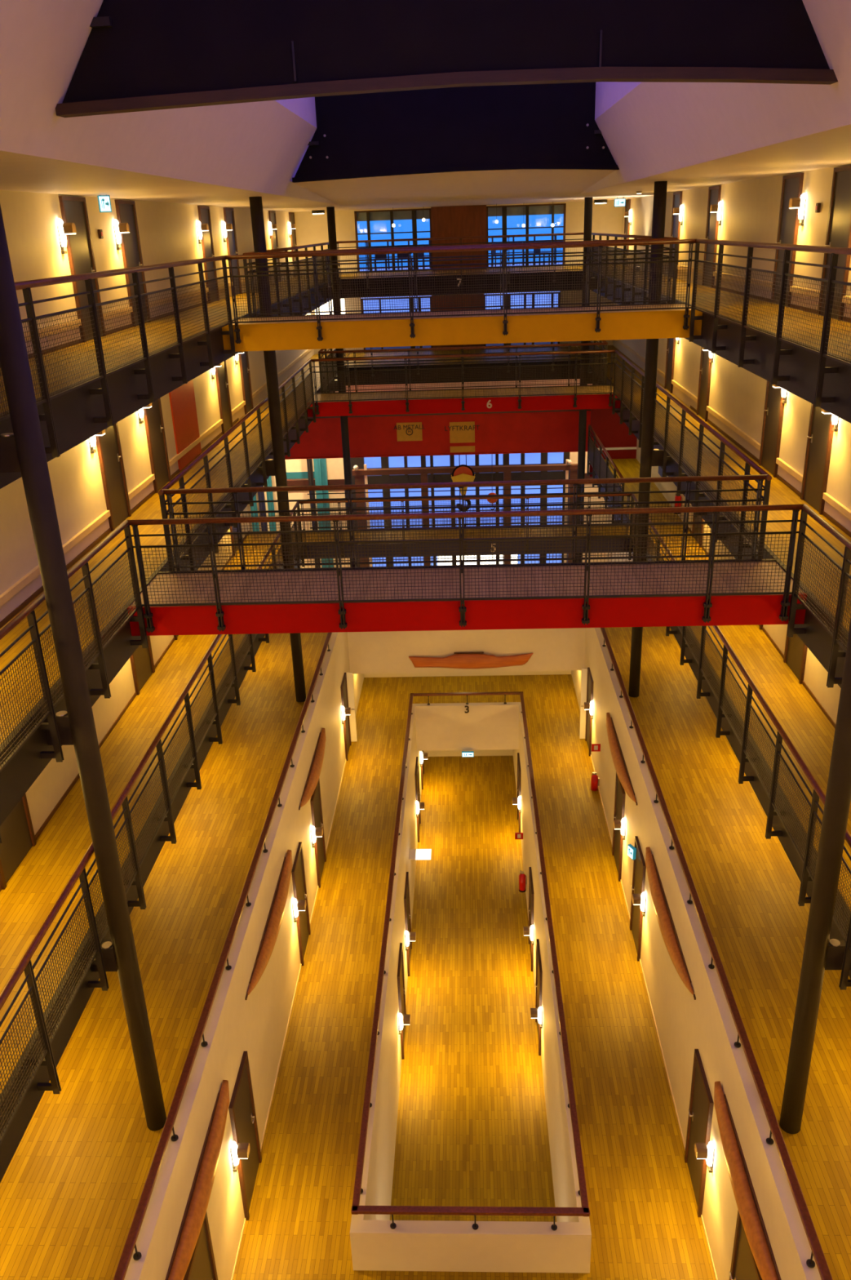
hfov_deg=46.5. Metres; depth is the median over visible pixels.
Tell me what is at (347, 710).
hood
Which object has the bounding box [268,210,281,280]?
door
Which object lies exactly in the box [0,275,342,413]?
floor
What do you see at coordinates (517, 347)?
railing
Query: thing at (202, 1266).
door
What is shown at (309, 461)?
steel post
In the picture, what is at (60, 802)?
baseboard
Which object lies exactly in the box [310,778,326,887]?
door
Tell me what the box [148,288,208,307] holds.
rail
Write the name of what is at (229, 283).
rail
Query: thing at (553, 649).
wall
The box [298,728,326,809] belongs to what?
hull
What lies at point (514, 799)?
hood
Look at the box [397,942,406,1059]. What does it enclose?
door
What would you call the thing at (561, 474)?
window
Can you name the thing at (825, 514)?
baseboard
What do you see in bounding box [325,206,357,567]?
steel column
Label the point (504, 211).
window
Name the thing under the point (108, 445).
door
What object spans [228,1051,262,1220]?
door
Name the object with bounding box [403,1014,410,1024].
hood
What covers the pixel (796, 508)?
railing
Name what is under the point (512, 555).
lit vestibule
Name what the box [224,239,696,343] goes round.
railing
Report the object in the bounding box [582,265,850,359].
floor
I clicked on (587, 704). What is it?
hood
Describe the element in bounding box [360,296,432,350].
window
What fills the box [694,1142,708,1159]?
hood
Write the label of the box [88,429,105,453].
wall lamp
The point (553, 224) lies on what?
pendant lamp
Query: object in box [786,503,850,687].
railing
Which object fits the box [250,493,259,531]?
steel post
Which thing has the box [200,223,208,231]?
hood
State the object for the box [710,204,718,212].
hood
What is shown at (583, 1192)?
handrail
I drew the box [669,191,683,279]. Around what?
door
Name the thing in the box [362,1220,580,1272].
wall
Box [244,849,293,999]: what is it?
hull
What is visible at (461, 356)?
railing
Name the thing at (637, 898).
hood
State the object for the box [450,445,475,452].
sign plate
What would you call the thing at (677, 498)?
fire extinguisher
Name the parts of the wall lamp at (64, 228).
plate, lamp shade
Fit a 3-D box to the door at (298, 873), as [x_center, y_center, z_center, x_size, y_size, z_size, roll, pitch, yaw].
[-2.322,4.965,18.657,0.075,2.120,0.940,-1,23,3]
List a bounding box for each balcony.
[359,235,563,271]
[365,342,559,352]
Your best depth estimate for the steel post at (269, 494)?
38.70 m
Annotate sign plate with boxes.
[393,422,424,441]
[444,421,479,443]
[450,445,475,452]
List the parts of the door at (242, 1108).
handle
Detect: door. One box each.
[0,793,36,889]
[58,195,106,342]
[95,422,131,531]
[114,200,151,327]
[129,635,155,695]
[143,397,171,493]
[183,1212,217,1279]
[197,205,219,303]
[215,360,233,434]
[222,207,242,296]
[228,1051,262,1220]
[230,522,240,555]
[239,351,253,414]
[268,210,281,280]
[288,212,297,267]
[291,841,311,965]
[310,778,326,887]
[340,672,351,760]
[346,671,357,741]
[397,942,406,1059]
[404,871,412,976]
[414,756,421,842]
[421,751,424,789]
[516,752,521,832]
[528,866,534,971]
[534,938,542,1055]
[579,668,587,738]
[585,666,593,756]
[612,772,626,881]
[623,199,631,262]
[630,835,646,961]
[664,337,675,393]
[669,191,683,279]
[684,1048,714,1217]
[692,512,704,547]
[697,346,712,421]
[702,185,721,288]
[729,1209,762,1279]
[759,380,785,477]
[771,173,804,307]
[783,624,808,684]
[800,403,835,515]
[817,164,850,320]
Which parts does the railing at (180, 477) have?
post, panel, post, panel, post, panel, post, handrail, panel, post, panel, post, panel, panel, post, panel, post, panel, post, panel, post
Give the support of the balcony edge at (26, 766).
attached to the floor at (150, 508)
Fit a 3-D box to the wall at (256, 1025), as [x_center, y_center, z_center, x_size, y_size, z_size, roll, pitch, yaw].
[-2.613,6.167,14.399,0.160,3.800,33.600,-1,23,3]
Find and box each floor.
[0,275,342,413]
[0,353,349,744]
[0,530,294,1093]
[0,632,328,1279]
[233,674,715,1279]
[342,266,582,279]
[345,346,581,367]
[390,755,556,1222]
[577,345,850,631]
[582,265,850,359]
[604,458,850,911]
[604,626,850,1279]
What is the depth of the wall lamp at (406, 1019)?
19.32 m
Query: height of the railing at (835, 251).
1.654 m
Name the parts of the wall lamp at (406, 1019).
plate, lamp shade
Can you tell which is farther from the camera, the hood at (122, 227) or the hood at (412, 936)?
the hood at (412, 936)
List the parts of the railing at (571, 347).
panel, post, panel, panel, panel, panel, panel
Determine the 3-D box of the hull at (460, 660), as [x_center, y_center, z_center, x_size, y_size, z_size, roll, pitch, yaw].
[1.219,0.579,26.617,3.340,0.494,0.139,-1,23,3]
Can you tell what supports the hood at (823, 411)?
attached to the wall lamp at (835, 420)
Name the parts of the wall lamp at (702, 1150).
lamp shade, plate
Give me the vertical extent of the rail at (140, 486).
0.090 m
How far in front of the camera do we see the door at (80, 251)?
15.47 m
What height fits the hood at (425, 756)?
0.159 m
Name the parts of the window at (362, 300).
frame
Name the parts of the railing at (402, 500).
post, panel, post, panel, post, panel, post, handrail, panel, post, panel, post, panel, post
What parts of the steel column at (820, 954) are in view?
bracket arm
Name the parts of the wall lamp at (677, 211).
lamp shade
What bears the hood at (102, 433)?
attached to the wall lamp at (92, 441)
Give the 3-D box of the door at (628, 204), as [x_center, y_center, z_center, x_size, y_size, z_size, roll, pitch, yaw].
[6.867,-13.908,33.889,0.075,2.100,0.880,-1,23,3]
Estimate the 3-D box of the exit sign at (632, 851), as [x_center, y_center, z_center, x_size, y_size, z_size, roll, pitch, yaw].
[3.836,3.945,18.449,0.070,0.230,0.180,-12,25,-22]
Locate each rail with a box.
[0,510,111,606]
[23,319,81,340]
[102,306,133,319]
[128,474,155,500]
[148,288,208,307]
[168,418,222,466]
[217,281,232,288]
[231,400,245,415]
[240,272,274,283]
[252,349,311,398]
[614,339,665,377]
[671,379,697,403]
[678,265,702,273]
[706,405,760,450]
[713,271,773,288]
[776,457,803,482]
[790,285,820,297]
[822,493,850,519]
[842,295,850,303]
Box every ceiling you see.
[0,0,337,204]
[0,124,850,212]
[342,195,576,208]
[580,0,850,194]
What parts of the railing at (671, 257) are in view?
post, panel, post, panel, post, panel, handrail, post, panel, post, panel, post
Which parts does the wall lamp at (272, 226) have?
lamp shade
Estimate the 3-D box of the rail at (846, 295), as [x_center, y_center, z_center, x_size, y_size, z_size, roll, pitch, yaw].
[5.935,-2.581,8.771,0.050,0.090,12.580,-1,23,3]
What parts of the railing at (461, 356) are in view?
post, panel, post, panel, post, panel, post, handrail, panel, post, panel, post, panel, post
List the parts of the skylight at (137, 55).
cord, cord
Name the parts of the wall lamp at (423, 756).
lamp shade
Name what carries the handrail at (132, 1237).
on the wall at (256, 1025)
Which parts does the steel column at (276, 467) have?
bracket arm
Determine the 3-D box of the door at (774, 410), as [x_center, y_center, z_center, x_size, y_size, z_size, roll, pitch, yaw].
[6.134,-4.030,17.497,0.075,2.120,0.980,-1,23,3]
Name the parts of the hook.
cheek plate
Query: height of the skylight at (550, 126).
2.540 m
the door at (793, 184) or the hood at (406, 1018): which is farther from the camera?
the hood at (406, 1018)
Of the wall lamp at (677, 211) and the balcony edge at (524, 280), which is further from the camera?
the balcony edge at (524, 280)
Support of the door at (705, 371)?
in the wall at (737, 393)
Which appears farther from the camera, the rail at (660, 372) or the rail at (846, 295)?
the rail at (660, 372)
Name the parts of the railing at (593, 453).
post, panel, post, panel, post, panel, handrail, post, panel, post, panel, post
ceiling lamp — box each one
[311,209,324,214]
[594,199,607,204]
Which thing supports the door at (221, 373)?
in the wall at (75, 475)
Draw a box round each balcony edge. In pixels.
[0,282,330,488]
[0,374,337,826]
[0,529,302,1182]
[338,271,591,297]
[344,360,580,385]
[590,367,848,688]
[594,273,850,423]
[595,459,850,979]
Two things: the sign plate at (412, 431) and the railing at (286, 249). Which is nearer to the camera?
the railing at (286, 249)
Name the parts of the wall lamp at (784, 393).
lamp shade, plate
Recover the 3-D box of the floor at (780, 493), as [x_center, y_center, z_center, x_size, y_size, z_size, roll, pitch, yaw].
[5.500,-2.328,16.281,1.290,0.040,44.200,-1,23,3]
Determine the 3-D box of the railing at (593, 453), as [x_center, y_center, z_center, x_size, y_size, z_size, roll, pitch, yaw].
[5.232,-4.708,28.584,0.269,1.654,7.400,-1,23,3]
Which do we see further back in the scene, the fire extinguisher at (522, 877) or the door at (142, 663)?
the fire extinguisher at (522, 877)
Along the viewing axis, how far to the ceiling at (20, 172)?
17.45 m
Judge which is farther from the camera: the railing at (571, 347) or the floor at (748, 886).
the railing at (571, 347)
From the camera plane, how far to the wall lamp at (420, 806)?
26.46 m
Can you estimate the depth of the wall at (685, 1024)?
14.22 m
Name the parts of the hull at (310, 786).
mounting rail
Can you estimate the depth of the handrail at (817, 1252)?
11.89 m
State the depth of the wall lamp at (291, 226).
34.00 m
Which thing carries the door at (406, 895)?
in the wall at (380, 1152)
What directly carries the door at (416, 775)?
in the wall at (380, 1152)
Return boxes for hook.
[451,454,475,510]
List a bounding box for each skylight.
[55,0,838,117]
[292,82,619,182]
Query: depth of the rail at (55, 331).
14.39 m
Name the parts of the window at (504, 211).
transom panel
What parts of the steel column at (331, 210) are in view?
bracket arm, bracket arm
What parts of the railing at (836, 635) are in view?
post, panel, handrail, post, panel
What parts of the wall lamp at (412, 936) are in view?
plate, lamp shade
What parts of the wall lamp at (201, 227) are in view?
plate, lamp shade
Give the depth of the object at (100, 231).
16.30 m
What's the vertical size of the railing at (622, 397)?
1.654 m
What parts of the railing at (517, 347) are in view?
post, panel, post, panel, post, panel, handrail, panel, post, panel, post, panel, post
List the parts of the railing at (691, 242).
post, panel, post, panel, post, panel, handrail, post, panel, post, panel, post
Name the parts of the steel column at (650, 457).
bracket arm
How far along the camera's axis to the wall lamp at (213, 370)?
22.03 m
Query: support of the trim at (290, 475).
attached to the wall at (310, 228)
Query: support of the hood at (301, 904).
attached to the wall lamp at (300, 905)
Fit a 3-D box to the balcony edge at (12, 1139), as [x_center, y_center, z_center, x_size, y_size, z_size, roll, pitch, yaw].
[-3.787,3.347,11.662,0.180,0.610,30.650,-1,23,3]
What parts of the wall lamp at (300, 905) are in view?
plate, lamp shade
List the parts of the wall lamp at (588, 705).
lamp shade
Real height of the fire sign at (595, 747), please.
0.200 m
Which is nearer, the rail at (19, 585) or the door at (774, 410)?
the rail at (19, 585)
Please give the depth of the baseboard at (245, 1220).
16.66 m
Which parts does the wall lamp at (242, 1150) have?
plate, lamp shade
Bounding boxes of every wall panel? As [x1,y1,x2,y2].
[168,379,201,471]
[431,204,487,271]
[431,293,484,351]
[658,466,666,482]
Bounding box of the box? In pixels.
[315,297,346,315]
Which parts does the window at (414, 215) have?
transom panel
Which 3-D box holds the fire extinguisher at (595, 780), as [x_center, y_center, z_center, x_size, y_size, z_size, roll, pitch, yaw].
[4.100,3.450,23.990,0.216,0.550,0.176,11,26,29]
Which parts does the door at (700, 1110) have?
handle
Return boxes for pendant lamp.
[495,203,498,223]
[551,201,554,226]
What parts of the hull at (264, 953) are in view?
mounting rail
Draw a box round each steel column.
[0,204,166,1130]
[248,196,306,702]
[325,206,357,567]
[576,196,597,562]
[628,181,667,697]
[779,619,850,1133]
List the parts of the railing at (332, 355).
post, panel, post, panel, post, panel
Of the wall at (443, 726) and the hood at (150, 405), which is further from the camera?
the wall at (443, 726)
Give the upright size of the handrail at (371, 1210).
0.330 m
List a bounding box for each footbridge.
[127,559,807,635]
[221,302,702,351]
[295,525,633,559]
[307,384,620,417]
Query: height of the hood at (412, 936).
0.159 m
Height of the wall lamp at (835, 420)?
0.490 m
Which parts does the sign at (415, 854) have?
arm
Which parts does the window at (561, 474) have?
frame, frame, frame, frame, frame, frame, frame, frame, frame, frame, frame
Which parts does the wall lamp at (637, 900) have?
lamp shade, plate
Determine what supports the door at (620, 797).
in the wall at (685, 1024)
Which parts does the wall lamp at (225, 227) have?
lamp shade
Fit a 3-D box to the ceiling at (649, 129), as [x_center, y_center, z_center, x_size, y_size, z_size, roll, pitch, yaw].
[3.161,-6.535,10.160,0.780,2.780,36.000,-1,23,3]
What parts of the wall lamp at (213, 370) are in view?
lamp shade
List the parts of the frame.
post, edge post, post, post, edge post, post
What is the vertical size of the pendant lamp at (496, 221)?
0.615 m
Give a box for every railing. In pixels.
[0,255,235,457]
[0,501,304,1145]
[0,519,148,844]
[127,504,804,632]
[158,359,315,570]
[161,474,768,570]
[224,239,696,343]
[242,242,333,316]
[244,237,677,315]
[298,493,631,559]
[307,483,623,529]
[311,350,615,414]
[318,348,337,392]
[319,342,607,392]
[337,232,583,288]
[343,341,581,377]
[586,424,624,523]
[587,340,608,385]
[591,232,679,305]
[612,349,772,559]
[628,493,850,990]
[688,238,850,406]
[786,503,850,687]
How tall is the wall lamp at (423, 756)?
0.490 m
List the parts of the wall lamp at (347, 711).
lamp shade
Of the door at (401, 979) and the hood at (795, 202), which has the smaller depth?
the hood at (795, 202)
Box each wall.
[0,190,293,354]
[0,313,314,835]
[124,631,364,1279]
[247,200,622,568]
[347,627,586,674]
[350,703,422,1270]
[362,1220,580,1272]
[364,670,571,756]
[415,702,519,751]
[513,702,591,1273]
[571,627,822,1279]
[589,408,637,476]
[605,303,850,723]
[621,164,850,317]
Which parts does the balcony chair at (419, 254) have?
backrest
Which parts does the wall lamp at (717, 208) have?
lamp shade, plate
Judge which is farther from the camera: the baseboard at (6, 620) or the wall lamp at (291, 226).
the wall lamp at (291, 226)
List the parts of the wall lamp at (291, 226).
lamp shade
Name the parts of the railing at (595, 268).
post, panel, post, panel, post, panel, post, panel, post, panel, post, handrail, panel, post, panel, panel, post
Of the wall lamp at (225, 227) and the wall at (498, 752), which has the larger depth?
the wall at (498, 752)
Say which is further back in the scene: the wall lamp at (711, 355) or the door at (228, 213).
the door at (228, 213)
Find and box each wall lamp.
[57,217,76,253]
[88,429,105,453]
[113,218,129,249]
[137,403,152,423]
[196,220,208,244]
[210,362,222,379]
[222,221,232,242]
[230,1141,250,1172]
[234,351,244,364]
[268,222,277,239]
[288,222,295,237]
[292,897,306,922]
[311,825,323,847]
[341,705,351,724]
[398,1013,410,1035]
[404,930,416,950]
[415,800,424,817]
[419,751,428,767]
[512,795,521,813]
[523,924,534,945]
[530,1006,542,1028]
[583,700,594,719]
[613,817,626,839]
[624,208,631,225]
[631,891,646,916]
[673,204,684,225]
[694,1141,715,1173]
[702,347,714,363]
[710,200,722,225]
[772,384,787,403]
[789,193,806,226]
[821,408,839,431]
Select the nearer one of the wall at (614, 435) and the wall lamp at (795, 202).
the wall lamp at (795, 202)
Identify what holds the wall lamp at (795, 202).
attached to the wall at (751, 208)
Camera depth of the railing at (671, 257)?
18.54 m
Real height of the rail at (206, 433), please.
0.090 m
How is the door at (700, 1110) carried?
in the wall at (685, 1024)
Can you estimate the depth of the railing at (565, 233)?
31.55 m
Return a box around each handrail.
[113,632,332,1279]
[351,693,413,1214]
[351,1205,590,1231]
[409,691,523,705]
[520,692,590,1216]
[600,627,833,1279]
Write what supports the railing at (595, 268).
attached to the balcony edge at (802, 366)
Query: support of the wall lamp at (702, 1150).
attached to the wall at (685, 1024)
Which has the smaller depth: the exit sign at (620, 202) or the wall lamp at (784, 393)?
the wall lamp at (784, 393)
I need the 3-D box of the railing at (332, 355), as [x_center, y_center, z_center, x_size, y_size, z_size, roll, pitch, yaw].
[-2.963,-8.349,30.539,0.269,1.654,5.340,-1,23,3]
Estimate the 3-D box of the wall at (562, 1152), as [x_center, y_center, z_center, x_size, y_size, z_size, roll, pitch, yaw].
[2.453,5.698,22.069,0.140,3.620,18.740,-1,23,3]
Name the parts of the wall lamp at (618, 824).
lamp shade, plate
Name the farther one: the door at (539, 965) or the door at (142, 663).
the door at (539, 965)
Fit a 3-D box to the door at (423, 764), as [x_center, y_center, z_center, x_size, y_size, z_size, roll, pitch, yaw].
[-0.098,3.309,29.703,0.075,2.120,0.980,-1,23,3]
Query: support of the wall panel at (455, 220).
attached to the wall at (310, 228)
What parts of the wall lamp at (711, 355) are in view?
lamp shade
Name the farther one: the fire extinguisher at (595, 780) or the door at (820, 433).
the fire extinguisher at (595, 780)
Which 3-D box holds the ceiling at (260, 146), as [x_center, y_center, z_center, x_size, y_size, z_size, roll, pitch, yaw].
[-2.772,-6.432,10.430,0.940,2.780,36.000,-1,23,3]
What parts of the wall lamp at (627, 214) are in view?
lamp shade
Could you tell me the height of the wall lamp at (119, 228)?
0.490 m
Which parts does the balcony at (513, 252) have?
post, post, post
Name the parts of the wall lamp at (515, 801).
lamp shade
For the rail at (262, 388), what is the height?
0.090 m
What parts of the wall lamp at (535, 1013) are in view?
lamp shade, plate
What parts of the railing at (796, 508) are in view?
post, panel, post, panel, post, panel, post, handrail, panel, post, panel, post, panel, post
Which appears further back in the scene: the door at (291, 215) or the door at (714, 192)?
the door at (291, 215)
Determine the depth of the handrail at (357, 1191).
16.38 m
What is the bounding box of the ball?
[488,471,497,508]
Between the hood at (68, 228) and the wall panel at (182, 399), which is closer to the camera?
the hood at (68, 228)
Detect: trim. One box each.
[286,471,315,479]
[287,473,592,486]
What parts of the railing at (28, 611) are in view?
panel, post, handrail, panel, post, panel, post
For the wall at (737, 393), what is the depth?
18.67 m
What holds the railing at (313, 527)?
attached to the footbridge at (581, 529)
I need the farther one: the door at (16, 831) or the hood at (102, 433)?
the hood at (102, 433)
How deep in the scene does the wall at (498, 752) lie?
30.41 m
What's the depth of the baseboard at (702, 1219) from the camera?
16.27 m
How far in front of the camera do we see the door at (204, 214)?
23.19 m
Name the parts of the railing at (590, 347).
post, panel, post, panel, post, panel, post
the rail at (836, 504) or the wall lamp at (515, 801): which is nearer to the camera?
the rail at (836, 504)
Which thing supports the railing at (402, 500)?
attached to the footbridge at (581, 529)
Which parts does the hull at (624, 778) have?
mounting rail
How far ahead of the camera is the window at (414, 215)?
35.32 m
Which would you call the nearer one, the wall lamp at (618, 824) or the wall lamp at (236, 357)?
the wall lamp at (618, 824)
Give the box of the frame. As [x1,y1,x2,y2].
[352,458,577,567]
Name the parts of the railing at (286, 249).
post, panel, panel, post, panel, handrail, post, panel, post, panel, post, panel, post, panel, post, panel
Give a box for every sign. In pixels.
[97,195,111,212]
[408,848,431,859]
[462,751,474,756]
[515,832,523,839]
[591,743,600,751]
[614,196,626,206]
[627,844,636,859]
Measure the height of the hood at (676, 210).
0.159 m
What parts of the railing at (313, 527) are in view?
post, panel, post, panel, post, panel, panel, post, panel, post, panel, post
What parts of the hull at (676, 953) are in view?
mounting rail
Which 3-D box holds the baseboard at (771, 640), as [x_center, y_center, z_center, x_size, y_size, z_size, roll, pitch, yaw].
[6.153,1.351,14.759,0.015,0.060,22.600,-1,23,3]
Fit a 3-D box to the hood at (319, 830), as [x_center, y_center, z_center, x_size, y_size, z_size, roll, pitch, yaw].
[-2.151,3.877,20.039,0.140,0.159,0.150,-1,23,3]
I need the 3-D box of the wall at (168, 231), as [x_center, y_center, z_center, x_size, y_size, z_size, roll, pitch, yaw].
[-5.502,-5.441,15.397,0.200,2.690,44.200,-1,23,3]
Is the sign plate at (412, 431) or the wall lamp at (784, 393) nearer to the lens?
the wall lamp at (784, 393)
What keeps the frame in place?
on the floor
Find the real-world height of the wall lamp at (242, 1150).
0.490 m
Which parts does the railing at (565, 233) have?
post, panel, post, panel, panel, handrail, post, panel, post, panel, post, panel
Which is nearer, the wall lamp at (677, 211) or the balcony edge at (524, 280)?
the wall lamp at (677, 211)
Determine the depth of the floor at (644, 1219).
16.87 m
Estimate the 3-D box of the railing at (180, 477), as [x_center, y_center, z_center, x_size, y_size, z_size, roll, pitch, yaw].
[-3.365,-3.944,20.021,0.269,1.654,14.080,-1,23,3]
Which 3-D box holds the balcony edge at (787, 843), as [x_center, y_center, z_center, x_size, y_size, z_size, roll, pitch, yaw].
[4.884,1.761,14.708,0.180,0.610,38.100,-1,23,3]
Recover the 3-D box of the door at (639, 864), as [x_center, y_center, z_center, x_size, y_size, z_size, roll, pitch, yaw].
[3.939,4.817,18.465,0.075,2.120,0.940,-1,23,3]
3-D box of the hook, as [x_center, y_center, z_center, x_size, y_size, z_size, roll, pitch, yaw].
[1.335,-5.576,35.041,0.852,2.105,0.320,-1,23,3]
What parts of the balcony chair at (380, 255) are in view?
backrest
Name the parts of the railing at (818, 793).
post, panel, post, panel, post, post, post, panel, post, panel, post, panel, post, panel, post, panel, post, panel, post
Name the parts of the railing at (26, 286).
panel, post, panel, post, handrail, panel, post, panel, post, panel, post, panel, post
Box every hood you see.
[62,222,76,234]
[93,429,105,435]
[118,222,129,233]
[142,403,152,408]
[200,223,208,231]
[225,223,232,230]
[236,1142,250,1158]
[271,223,277,229]
[290,223,295,229]
[297,899,306,911]
[315,826,323,836]
[344,707,351,715]
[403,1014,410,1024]
[408,932,416,941]
[419,802,424,809]
[422,752,428,759]
[512,797,517,804]
[523,926,530,935]
[530,1008,537,1018]
[583,702,590,710]
[613,819,622,829]
[624,211,629,217]
[631,893,641,905]
[673,207,679,214]
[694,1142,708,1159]
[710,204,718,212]
[789,197,800,208]
[821,408,831,413]
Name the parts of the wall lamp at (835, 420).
lamp shade, plate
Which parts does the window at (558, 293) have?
frame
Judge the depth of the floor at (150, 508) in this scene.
13.98 m
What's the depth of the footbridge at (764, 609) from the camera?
12.40 m
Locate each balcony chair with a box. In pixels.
[374,245,387,271]
[396,244,413,270]
[417,245,431,268]
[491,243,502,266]
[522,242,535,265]
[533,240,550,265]
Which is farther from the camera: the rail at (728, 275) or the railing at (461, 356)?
the railing at (461, 356)
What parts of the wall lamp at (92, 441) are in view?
plate, lamp shade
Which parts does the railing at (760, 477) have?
post, panel, post, panel, post, panel, post, handrail, panel, post, panel, post, panel, post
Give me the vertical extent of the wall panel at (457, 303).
1.945 m
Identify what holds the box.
attached to the wall at (310, 228)
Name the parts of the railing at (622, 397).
post, panel, post, panel, post, panel, post, panel, post, panel, post, panel, post, panel, handrail, post, panel, post, panel, post, panel, post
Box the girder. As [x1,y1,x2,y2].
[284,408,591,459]
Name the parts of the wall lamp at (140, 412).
plate, lamp shade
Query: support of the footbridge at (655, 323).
attached to the balcony edge at (74, 411)
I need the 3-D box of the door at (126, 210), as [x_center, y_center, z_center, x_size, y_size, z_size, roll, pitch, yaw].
[-5.273,-6.809,17.940,0.075,2.100,0.980,-1,23,3]
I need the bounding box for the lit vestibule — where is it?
[437,554,517,565]
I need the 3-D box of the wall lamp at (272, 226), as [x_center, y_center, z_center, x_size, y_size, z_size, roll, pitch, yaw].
[-4.717,-12.679,30.669,0.235,0.490,0.150,-1,23,3]
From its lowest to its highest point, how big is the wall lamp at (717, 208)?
0.490 m
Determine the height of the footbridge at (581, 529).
0.345 m
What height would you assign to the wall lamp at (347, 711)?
0.490 m
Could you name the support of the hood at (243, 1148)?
attached to the wall lamp at (242, 1150)
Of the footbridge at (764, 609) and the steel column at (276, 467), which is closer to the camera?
the footbridge at (764, 609)
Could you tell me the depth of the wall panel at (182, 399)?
19.84 m
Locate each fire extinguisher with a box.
[519,871,527,892]
[591,772,599,791]
[674,493,683,514]
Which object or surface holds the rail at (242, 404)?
attached to the wall at (75, 475)
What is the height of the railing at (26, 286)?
1.654 m
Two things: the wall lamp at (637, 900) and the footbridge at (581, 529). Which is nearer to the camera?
the wall lamp at (637, 900)
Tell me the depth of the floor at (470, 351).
35.73 m
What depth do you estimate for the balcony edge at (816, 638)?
12.27 m
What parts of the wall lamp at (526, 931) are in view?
lamp shade, plate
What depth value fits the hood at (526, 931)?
21.61 m
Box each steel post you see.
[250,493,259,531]
[257,485,267,531]
[266,475,275,531]
[306,458,320,568]
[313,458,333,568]
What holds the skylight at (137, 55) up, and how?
attached to the ceiling at (260, 146)
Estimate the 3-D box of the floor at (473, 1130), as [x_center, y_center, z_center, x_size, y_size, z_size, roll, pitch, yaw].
[1.023,7.485,22.406,2.950,0.040,19.600,-1,23,3]
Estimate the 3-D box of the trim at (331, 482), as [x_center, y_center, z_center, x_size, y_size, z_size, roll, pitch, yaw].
[0.704,-6.190,38.794,12.700,0.400,0.050,-1,23,3]
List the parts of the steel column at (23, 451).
bracket arm, bracket arm, bracket arm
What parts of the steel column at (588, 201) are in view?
bracket arm, bracket arm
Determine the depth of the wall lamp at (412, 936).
21.59 m
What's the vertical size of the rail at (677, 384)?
0.090 m
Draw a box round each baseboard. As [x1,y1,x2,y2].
[0,301,212,368]
[0,417,239,627]
[0,529,249,892]
[231,760,346,1279]
[591,755,717,1279]
[683,520,835,728]
[690,405,850,537]
[713,285,850,322]
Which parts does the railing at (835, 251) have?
post, panel, post, panel, post, panel, handrail, post, panel, post, panel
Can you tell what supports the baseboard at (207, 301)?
attached to the wall at (168, 231)
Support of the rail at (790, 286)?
attached to the wall at (751, 208)
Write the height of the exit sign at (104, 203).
0.255 m
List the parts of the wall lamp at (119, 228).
plate, lamp shade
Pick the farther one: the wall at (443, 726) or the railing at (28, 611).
the wall at (443, 726)
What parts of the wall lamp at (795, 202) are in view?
lamp shade, plate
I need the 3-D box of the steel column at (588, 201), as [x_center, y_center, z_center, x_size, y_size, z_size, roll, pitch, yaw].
[5.172,-6.638,31.531,0.598,13.620,0.236,-1,23,3]
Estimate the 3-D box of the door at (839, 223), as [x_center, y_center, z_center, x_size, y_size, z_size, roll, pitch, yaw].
[6.137,-5.897,14.762,0.075,2.100,1.000,-1,23,3]
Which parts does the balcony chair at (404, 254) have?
backrest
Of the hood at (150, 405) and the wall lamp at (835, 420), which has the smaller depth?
the wall lamp at (835, 420)
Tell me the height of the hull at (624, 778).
0.501 m
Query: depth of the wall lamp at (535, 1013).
19.37 m
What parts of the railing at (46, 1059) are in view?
panel, post, panel, post, panel, post, panel, post, panel, post, panel, post, panel, post, panel, post, post, post, panel, panel, post, panel, post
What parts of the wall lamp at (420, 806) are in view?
lamp shade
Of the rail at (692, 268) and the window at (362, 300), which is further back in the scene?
the window at (362, 300)
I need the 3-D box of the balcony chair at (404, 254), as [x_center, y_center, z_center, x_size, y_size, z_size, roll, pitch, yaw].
[-0.771,-14.265,37.020,0.440,0.900,0.450,-10,24,-18]
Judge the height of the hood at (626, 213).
0.159 m
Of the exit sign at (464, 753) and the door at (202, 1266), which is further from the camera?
the exit sign at (464, 753)
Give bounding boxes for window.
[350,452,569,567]
[354,208,432,271]
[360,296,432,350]
[484,292,560,346]
[486,203,566,266]
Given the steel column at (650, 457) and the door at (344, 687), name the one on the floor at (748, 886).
the steel column at (650, 457)
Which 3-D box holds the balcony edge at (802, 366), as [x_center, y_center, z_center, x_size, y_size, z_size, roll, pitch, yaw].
[4.727,-3.831,13.403,0.180,0.610,40.000,-1,23,3]
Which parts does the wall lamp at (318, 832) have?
plate, lamp shade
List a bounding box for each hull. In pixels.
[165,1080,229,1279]
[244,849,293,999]
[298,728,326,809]
[408,652,533,668]
[605,712,637,805]
[645,846,696,999]
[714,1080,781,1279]
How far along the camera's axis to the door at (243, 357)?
25.44 m
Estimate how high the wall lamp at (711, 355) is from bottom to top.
0.490 m

